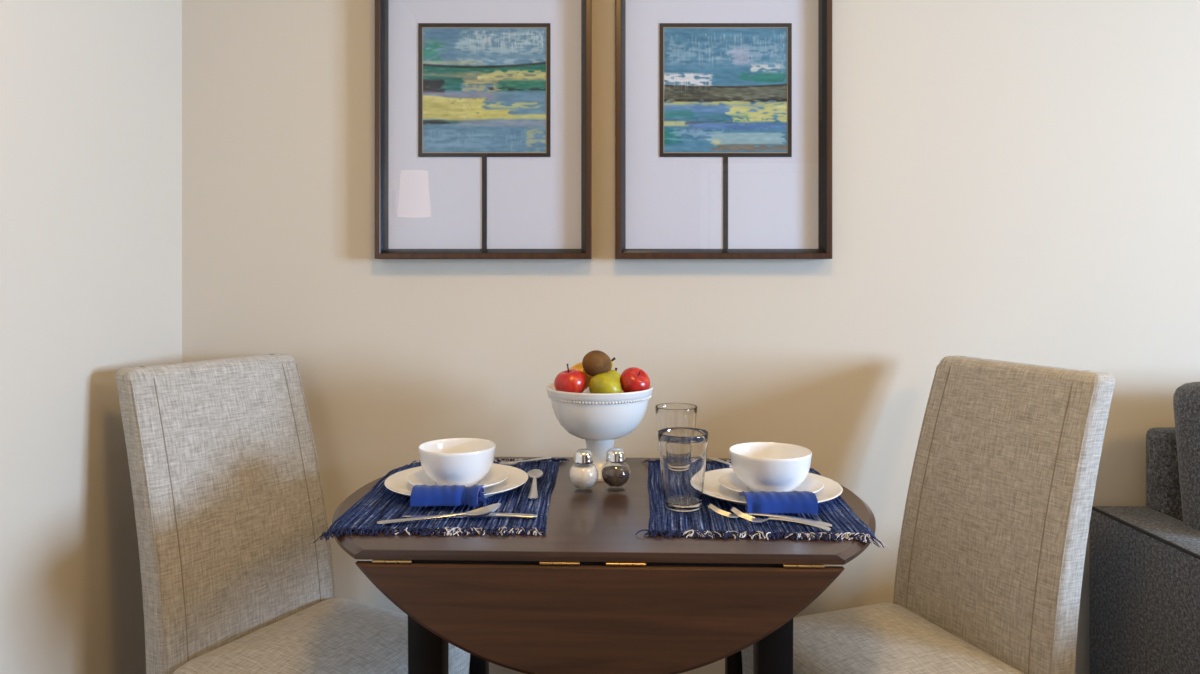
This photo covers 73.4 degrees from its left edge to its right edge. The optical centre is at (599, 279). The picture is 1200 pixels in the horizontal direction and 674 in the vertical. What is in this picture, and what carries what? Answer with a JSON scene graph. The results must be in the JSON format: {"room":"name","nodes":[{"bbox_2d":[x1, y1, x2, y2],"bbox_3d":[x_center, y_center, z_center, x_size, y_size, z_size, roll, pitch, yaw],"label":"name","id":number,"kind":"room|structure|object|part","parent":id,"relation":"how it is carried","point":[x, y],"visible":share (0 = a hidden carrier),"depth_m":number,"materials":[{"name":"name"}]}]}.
{"room":"dining room","nodes":[
{"label":"dining room","id":0,"kind":"room"},
{"bbox_2d":[0,0,181,673],"bbox_3d":[-1.021,-0.109,-0.675,0.120,2.500,5.050,0,0,0],"label":"wall","id":1,"kind":"structure","parent":0,"point":[91,90],"depth_m":1.48,"materials":[{"name":"beige paint"}]},
{"bbox_2d":[182,0,1199,673],"bbox_3d":[1.220,-0.109,1.910,4.601,2.500,0.120,0,0,0],"label":"wall","id":2,"kind":"structure","parent":0,"point":[1013,180],"depth_m":1.85,"materials":[{"name":"beige paint"}]},
{"bbox_2d":[375,0,591,258],"bbox_3d":[-0.263,-0.380,1.828,0.488,0.665,0.042,0,0,0],"label":"framed picture","id":3,"kind":"object","parent":2,"relation":"attached to","point":[483,108],"visible":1,"depth_m":1.84,"materials":[{"name":"brown wood"}]},
{"bbox_2d":[423,28,545,151],"bbox_3d":[-0.264,-0.433,1.838,0.284,0.288,0.001,0,0,0],"label":"painting","id":4,"kind":"object","parent":3,"relation":"attached to","point":[484,89],"depth_m":1.84},
{"bbox_2d":[615,0,831,258],"bbox_3d":[0.279,-0.380,1.828,0.488,0.665,0.042,0,0,0],"label":"framed picture","id":5,"kind":"object","parent":2,"relation":"attached to","point":[723,108],"visible":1,"depth_m":1.84,"materials":[{"name":"brown wood"}]},
{"bbox_2d":[664,28,786,151],"bbox_3d":[0.287,-0.433,1.838,0.284,0.288,0.001,0,0,0],"label":"painting","id":6,"kind":"object","parent":5,"relation":"attached to","point":[725,89],"depth_m":1.84},
{"bbox_3d":[1.220,1.201,-0.675,4.601,0.120,5.290,0,0,0],"label":"floor","id":7,"kind":"structure","parent":0,"visible":0},
{"bbox_2d":[116,353,469,673],"bbox_3d":[-0.580,0.652,1.536,0.551,0.977,0.410,0,0,29],"label":"dining chair","id":8,"kind":"object","parent":7,"relation":"on","point":[227,491],"visible":0.94,"depth_m":1.54,"materials":[{"name":"fabric"}]},
{"bbox_3d":[-0.744,0.473,1.625,0.172,0.616,0.397,0,0,29],"label":"backrest","id":9,"kind":"part","parent":8,"relation":"part of","materials":[{"name":"fabric"}]},
{"bbox_3d":[-0.510,0.730,1.497,0.391,0.138,0.410,0,0,29],"label":"seat","id":10,"kind":"part","parent":8,"relation":"part of","materials":[{"name":"fabric"}]},
{"bbox_2d":[332,457,875,673],"bbox_3d":[0.006,0.761,1.428,0.914,0.760,0.612,0,0,2],"label":"table","id":11,"kind":"object","parent":7,"relation":"on","point":[588,594],"visible":0.74,"depth_m":1.13,"materials":[{"name":"brown wood"}]},
{"bbox_3d":[-0.262,0.768,1.228,0.052,0.746,0.052,0,0,2],"label":"leg","id":12,"kind":"part","parent":11,"relation":"part of","materials":[{"name":"black wood"}]},
{"bbox_2d":[313,458,568,542],"bbox_3d":[-0.247,0.388,1.447,0.365,0.031,0.505,0,0,0],"label":"placemat","id":13,"kind":"object","parent":11,"relation":"on","point":[380,503],"visible":0.7,"depth_m":1.31,"materials":[{"name":"blue fabric"}]},
{"bbox_2d":[377,503,500,523],"bbox_3d":[-0.250,0.365,1.260,0.190,0.019,0.036,0,0,-13],"label":"spoon","id":14,"kind":"object","parent":13,"relation":"on","point":[489,509],"visible":1,"depth_m":1.26,"materials":[{"name":"silver metal"}]},
{"bbox_2d":[384,463,527,496],"bbox_3d":[-0.256,0.366,1.446,0.254,0.021,0.254,0,0,0],"label":"dinner plate","id":15,"kind":"object","parent":13,"relation":"on","point":[398,483],"visible":0.42,"depth_m":1.45,"materials":[{"name":"white ceramic"}]},
{"bbox_2d":[410,484,488,506],"bbox_3d":[-0.247,0.355,1.347,0.122,0.027,0.079,0,0,0],"label":"napkin","id":16,"kind":"object","parent":15,"relation":"on","point":[421,495],"visible":1,"depth_m":1.31,"materials":[{"name":"blue fabric"}]},
{"bbox_2d":[407,467,508,489],"bbox_3d":[-0.254,0.361,1.446,0.179,0.018,0.179,0,0,0],"label":"salad plate","id":17,"kind":"object","parent":15,"relation":"on","point":[496,475],"visible":0.34,"depth_m":1.45,"materials":[{"name":"white ceramic"}]},
{"bbox_2d":[418,438,495,486],"bbox_3d":[-0.256,0.330,1.446,0.137,0.066,0.137,0,0,0],"label":"bowl","id":18,"kind":"object","parent":17,"relation":"on","point":[451,461],"visible":0.99,"depth_m":1.40,"materials":[{"name":"white ceramic"}]},
{"bbox_2d":[402,513,536,518],"bbox_3d":[-0.207,0.373,1.277,0.215,0.009,0.012,0,0,3],"label":"table knife","id":19,"kind":"object","parent":13,"relation":"on","point":[492,515],"visible":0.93,"depth_m":1.27,"materials":[{"name":"silver metal"}]},
{"bbox_2d":[499,457,551,466],"bbox_3d":[-0.151,0.370,1.646,0.028,0.012,0.135,0,0,44],"label":"fork","id":20,"kind":"object","parent":13,"relation":"on","point":[512,464],"visible":0.76,"depth_m":1.63,"materials":[{"name":"silver metal"}]},
{"bbox_2d":[527,469,542,498],"bbox_3d":[-0.119,0.370,1.461,0.029,0.012,0.175,0,0,-3],"label":"teaspoon","id":21,"kind":"object","parent":13,"relation":"on","point":[534,474],"visible":1,"depth_m":1.48,"materials":[{"name":"silver metal"}]},
{"bbox_3d":[-0.249,0.768,1.641,0.042,0.746,0.042,0,0,2],"label":"leg","id":22,"kind":"part","parent":11,"relation":"part of","materials":[{"name":"black wood"}]},
{"bbox_2d":[568,449,598,491],"bbox_3d":[-0.030,0.343,1.452,0.055,0.076,0.055,0,0,0],"label":"salt shaker","id":23,"kind":"object","parent":11,"relation":"on","point":[583,475],"visible":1,"depth_m":1.44,"materials":[{"name":"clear glass"}]},
{"bbox_2d":[546,383,652,480],"bbox_3d":[-0.001,0.295,1.585,0.211,0.172,0.211,0,0,0],"label":"footed bowl","id":24,"kind":"object","parent":11,"relation":"on","point":[599,419],"visible":0.75,"depth_m":1.51,"materials":[{"name":"white ceramic"}]},
{"bbox_2d":[554,364,586,392],"bbox_3d":[-0.057,0.192,1.535,0.062,0.064,0.062,0,0,19],"label":"apple","id":25,"kind":"object","parent":24,"relation":"in","point":[572,380],"visible":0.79,"depth_m":1.51,"materials":[{"name":"red food"}]},
{"bbox_2d":[569,362,592,389],"bbox_3d":[-0.041,0.193,1.602,0.062,0.064,0.054,0,0,-25],"label":"mango","id":26,"kind":"object","parent":24,"relation":"in","point":[578,366],"visible":0.16,"depth_m":1.58,"materials":[{"name":"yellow food"}]},
{"bbox_3d":[-0.001,0.228,1.585,0.203,0.005,0.203,0,0,0],"label":"bead trim","id":27,"kind":"part","parent":24,"relation":"part of","materials":[{"name":"white ceramic"}]},
{"bbox_2d":[589,368,621,392],"bbox_3d":[0.010,0.203,1.533,0.062,0.068,0.064,0,0,-9],"label":"pear","id":28,"kind":"object","parent":24,"relation":"in","point":[608,382],"visible":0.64,"depth_m":1.51,"materials":[{"name":"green food"}]},
{"bbox_2d":[582,350,611,376],"bbox_3d":[-0.006,0.162,1.552,0.056,0.052,0.052,0,0,25],"label":"kiwi","id":29,"kind":"object","parent":28,"relation":"on","point":[595,362],"visible":0.94,"depth_m":1.53,"materials":[{"name":"brown food"}]},
{"bbox_2d":[620,367,649,392],"bbox_3d":[0.067,0.198,1.559,0.059,0.057,0.060,0,0,25],"label":"apple","id":30,"kind":"object","parent":24,"relation":"in","point":[632,379],"visible":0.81,"depth_m":1.54,"materials":[{"name":"red food"}]},
{"bbox_2d":[602,447,630,488],"bbox_3d":[0.029,0.343,1.462,0.055,0.076,0.055,0,0,0],"label":"pepper shaker","id":31,"kind":"object","parent":11,"relation":"on","point":[614,476],"visible":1,"depth_m":1.45,"materials":[{"name":"clear glass"}]},
{"bbox_3d":[0.029,0.352,1.462,0.055,0.058,0.055,0,0,0],"label":"glass","id":32,"kind":"part","parent":31,"relation":"part of","materials":[{"name":"clear glass"}]},
{"bbox_3d":[0.274,0.768,1.625,0.042,0.746,0.042,0,0,2],"label":"leg","id":33,"kind":"part","parent":11,"relation":"part of","materials":[{"name":"black wood"}]},
{"bbox_2d":[635,459,891,549],"bbox_3d":[0.253,0.385,1.428,0.375,0.025,0.505,0,0,3],"label":"placemat","id":34,"kind":"object","parent":11,"relation":"on","point":[706,522],"visible":0.5,"depth_m":1.25,"materials":[{"name":"blue fabric"}]},
{"bbox_2d":[655,403,696,453],"bbox_3d":[0.152,0.314,1.605,0.084,0.125,0.084,0,0,0],"label":"drinking glass","id":35,"kind":"object","parent":34,"relation":"on","point":[668,415],"visible":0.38,"depth_m":1.57,"materials":[{"name":"clear glass"}]},
{"bbox_2d":[658,427,708,511],"bbox_3d":[0.138,0.314,1.333,0.084,0.125,0.084,0,0,0],"label":"drinking glass","id":36,"kind":"object","parent":34,"relation":"on","point":[682,450],"visible":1,"depth_m":1.30,"materials":[{"name":"clear glass"}]},
{"bbox_2d":[709,457,731,467],"bbox_3d":[0.254,0.370,1.628,0.028,0.012,0.135,0,0,-19],"label":"teaspoon","id":37,"kind":"object","parent":34,"relation":"on","point":[712,458],"visible":0.46,"depth_m":1.64,"materials":[{"name":"silver metal"}]},
{"bbox_2d":[708,503,831,526],"bbox_3d":[0.265,0.368,1.260,0.190,0.016,0.022,0,0,19],"label":"fork","id":38,"kind":"object","parent":34,"relation":"on","point":[714,508],"visible":0.91,"depth_m":1.26,"materials":[{"name":"silver metal"}]},
{"bbox_2d":[703,468,842,505],"bbox_3d":[0.289,0.366,1.405,0.258,0.021,0.258,0,0,0],"label":"dinner plate","id":39,"kind":"object","parent":34,"relation":"on","point":[831,489],"visible":0.4,"depth_m":1.40,"materials":[{"name":"white ceramic"}]},
{"bbox_2d":[718,472,822,492],"bbox_3d":[0.297,0.361,1.405,0.179,0.018,0.179,0,0,0],"label":"salad plate","id":40,"kind":"object","parent":39,"relation":"on","point":[729,481],"visible":0.37,"depth_m":1.41,"materials":[{"name":"white ceramic"}]},
{"bbox_2d":[729,442,811,491],"bbox_3d":[0.297,0.330,1.405,0.141,0.066,0.141,0,0,0],"label":"bowl","id":41,"kind":"object","parent":40,"relation":"on","point":[760,466],"visible":0.97,"depth_m":1.36,"materials":[{"name":"white ceramic"}]},
{"bbox_2d":[739,491,817,513],"bbox_3d":[0.288,0.354,1.306,0.110,0.027,0.079,0,0,0],"label":"napkin","id":42,"kind":"object","parent":39,"relation":"on","point":[765,502],"visible":1,"depth_m":1.27,"materials":[{"name":"blue fabric"}]},
{"bbox_2d":[731,507,830,530],"bbox_3d":[0.275,0.365,1.229,0.150,0.016,0.022,0,0,24],"label":"fork","id":43,"kind":"object","parent":34,"relation":"on","point":[739,513],"visible":1,"depth_m":1.23,"materials":[{"name":"silver metal"}]},
{"bbox_3d":[0.260,0.768,1.212,0.052,0.746,0.052,0,0,2],"label":"leg","id":44,"kind":"part","parent":11,"relation":"part of","materials":[{"name":"black wood"}]},
{"bbox_2d":[741,356,1114,673],"bbox_3d":[0.597,0.652,1.508,0.551,0.977,0.410,0,0,-20],"label":"dining chair","id":45,"kind":"object","parent":7,"relation":"on","point":[992,551],"visible":0.99,"depth_m":1.50,"materials":[{"name":"fabric"}]},
{"bbox_3d":[0.522,0.730,1.481,0.391,0.138,0.410,0,0,-20],"label":"seat","id":46,"kind":"part","parent":45,"relation":"part of","materials":[{"name":"fabric"}]},
{"bbox_3d":[0.772,0.473,1.572,0.172,0.616,0.397,0,0,-20],"label":"backrest","id":47,"kind":"part","parent":45,"relation":"part of","materials":[{"name":"fabric"}]},
{"bbox_2d":[1090,382,1199,673],"bbox_3d":[2.078,0.672,1.382,1.950,0.938,0.880,0,0,0],"label":"sofa","id":48,"kind":"object","parent":7,"relation":"on","point":[1145,560],"visible":0.94,"depth_m":1.67,"materials":[{"name":"grey fabric"}]},
{"bbox_3d":[1.171,0.795,1.381,0.135,0.572,0.879,0,0,0],"label":"arm","id":49,"kind":"part","parent":48,"relation":"part of"},
{"bbox_3d":[2.078,0.706,1.787,1.704,0.751,0.070,0,0,0],"label":"frame","id":50,"kind":"part","parent":48,"relation":"part of","materials":[{"name":"grey fabric"}]},
{"bbox_2d":[1173,382,1199,530],"bbox_3d":[1.631,0.448,1.637,0.830,0.484,0.209,0,0,0],"label":"cushion","id":51,"kind":"object","parent":48,"relation":"on","point":[1186,398],"depth_m":1.67,"materials":[{"name":"grey fabric"}]}
]}

